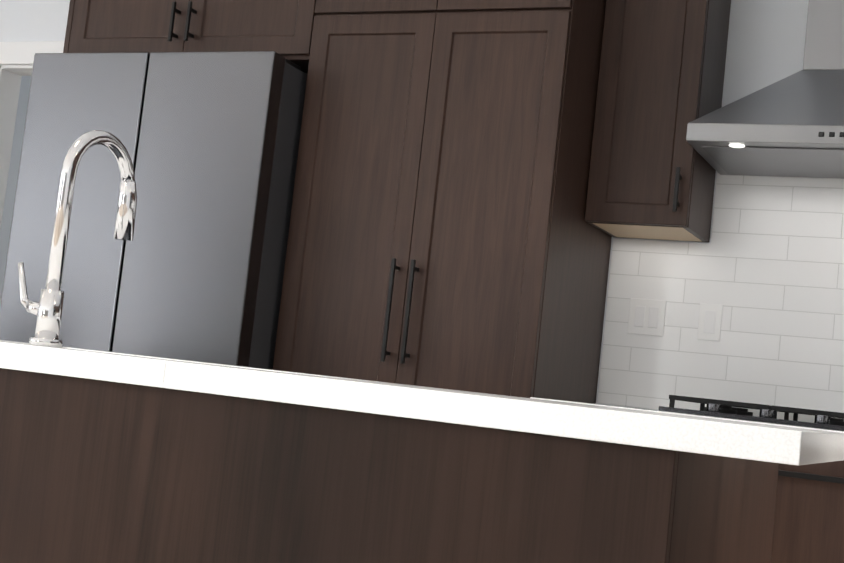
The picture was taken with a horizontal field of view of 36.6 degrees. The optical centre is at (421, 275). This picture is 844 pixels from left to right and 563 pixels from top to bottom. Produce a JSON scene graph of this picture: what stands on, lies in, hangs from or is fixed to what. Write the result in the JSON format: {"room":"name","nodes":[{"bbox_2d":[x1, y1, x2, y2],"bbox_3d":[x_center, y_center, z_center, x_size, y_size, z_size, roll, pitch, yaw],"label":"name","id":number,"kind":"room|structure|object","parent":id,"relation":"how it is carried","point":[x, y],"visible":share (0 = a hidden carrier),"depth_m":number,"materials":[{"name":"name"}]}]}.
{"room":"kitchen","nodes":[
{"label":"kitchen","id":0,"kind":"room"},
{"bbox_2d":[0,76,31,304],"bbox_3d":[-1.105,0.077,8.145,4.640,2.730,0.120,4,-5,24],"label":"wall","id":1,"kind":"structure","parent":0,"point":[13,172],"depth_m":8.95,"materials":[{"name":"white paint"}]},
{"bbox_2d":[0,0,843,430],"bbox_3d":[-0.843,-0.168,4.859,7.889,2.730,0.131,4,-5,24],"label":"wall","id":2,"kind":"structure","parent":0,"point":[765,268],"depth_m":3.97,"materials":[{"name":"tile"}]},
{"bbox_2d":[0,41,63,230],"bbox_3d":[-1.456,0.106,5.101,1.010,2.095,0.156,4,-5,24],"label":"door frame","id":3,"kind":"structure","parent":2,"relation":"attached to","point":[16,61],"depth_m":5.31,"materials":[{"name":"white paint"}]},
{"bbox_2d":[628,298,665,335],"bbox_3d":[0.714,0.132,4.055,0.115,0.114,0.009,4,-5,24],"label":"light switch","id":4,"kind":"object","parent":2,"relation":"attached to","point":[646,316],"visible":1,"depth_m":4.05,"materials":[{"name":"white plastic"}]},
{"bbox_2d":[585,0,730,241],"bbox_3d":[0.758,-0.610,3.937,0.358,0.961,0.376,4,-5,24],"label":"upper cabinet","id":5,"kind":"object","parent":2,"relation":"attached to","point":[652,171],"visible":1,"depth_m":3.82,"materials":[{"name":"brown wood"}]},
{"bbox_2d":[697,303,722,340],"bbox_3d":[0.896,0.145,3.974,0.070,0.114,0.008,4,-5,24],"label":"outlet","id":6,"kind":"object","parent":2,"relation":"attached to","point":[710,321],"visible":1,"depth_m":3.97,"materials":[{"name":"white plastic"}]},
{"bbox_2d":[686,0,843,178],"bbox_3d":[1.272,-0.858,3.662,0.830,1.098,0.503,4,-5,24],"label":"range hood","id":7,"kind":"object","parent":2,"relation":"attached to","point":[792,125],"visible":1,"depth_m":3.58,"materials":[{"name":"silver metal"}]},
{"bbox_3d":[-2.679,0.718,0.980,8.160,0.060,8.440,4,-5,24],"label":"floor","id":8,"kind":"structure","parent":0,"visible":0},
{"bbox_2d":[0,51,306,369],"bbox_3d":[-0.797,0.238,4.238,0.910,1.809,0.835,4,-5,24],"label":"refrigerator","id":9,"kind":"object","parent":8,"relation":"on","point":[193,270],"visible":0.42,"depth_m":3.89,"materials":[{"name":"grey metal"}]},
{"bbox_2d":[63,0,611,403],"bbox_3d":[-0.354,-0.048,4.187,1.882,2.487,0.683,4,-5,24],"label":"pantry unit","id":10,"kind":"object","parent":8,"relation":"on","point":[443,234],"visible":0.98,"depth_m":3.75,"materials":[{"name":"brown wood"}]},
{"bbox_2d":[0,372,778,562],"bbox_3d":[-0.711,0.601,2.456,2.544,0.840,0.907,4,-5,24],"label":"kitchen island","id":11,"kind":"object","parent":8,"relation":"on","point":[109,457],"depth_m":1.77,"materials":[{"name":"brown wood"}]},
{"bbox_2d":[0,340,843,465],"bbox_3d":[-0.674,0.162,2.478,2.848,0.040,0.901,4,-5,24],"label":"island countertop","id":12,"kind":"structure","parent":11,"relation":"on","point":[720,439],"depth_m":1.70,"materials":[{"name":"white stone"}]},
{"bbox_2d":[18,130,136,346],"bbox_3d":[-0.621,-0.067,2.316,0.108,0.397,0.221,4,-5,24],"label":"kitchen faucet","id":13,"kind":"object","parent":12,"relation":"on","point":[47,309],"visible":1,"depth_m":2.23,"materials":[{"name":"silver metal"}]},
{"bbox_2d":[771,460,843,562],"bbox_3d":[1.067,0.878,3.461,0.904,0.840,0.637,4,-5,24],"label":"base cabinet","id":14,"kind":"object","parent":8,"relation":"on","point":[809,519],"depth_m":3.19,"materials":[{"name":"brown wood"}]},
{"bbox_2d":[530,397,843,432],"bbox_3d":[1.478,0.466,3.318,2.316,0.040,0.650,4,-5,24],"label":"countertop","id":15,"kind":"structure","parent":14,"relation":"on","point":[530,397],"depth_m":3.36,"materials":[{"name":"white stone"}]},
{"bbox_2d":[659,395,843,430],"bbox_3d":[1.124,0.399,3.506,0.840,0.046,0.510,4,-5,24],"label":"gas cooktop","id":16,"kind":"object","parent":15,"relation":"in","point":[767,413],"visible":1,"depth_m":3.40,"materials":[{"name":"black metal"}]}
]}

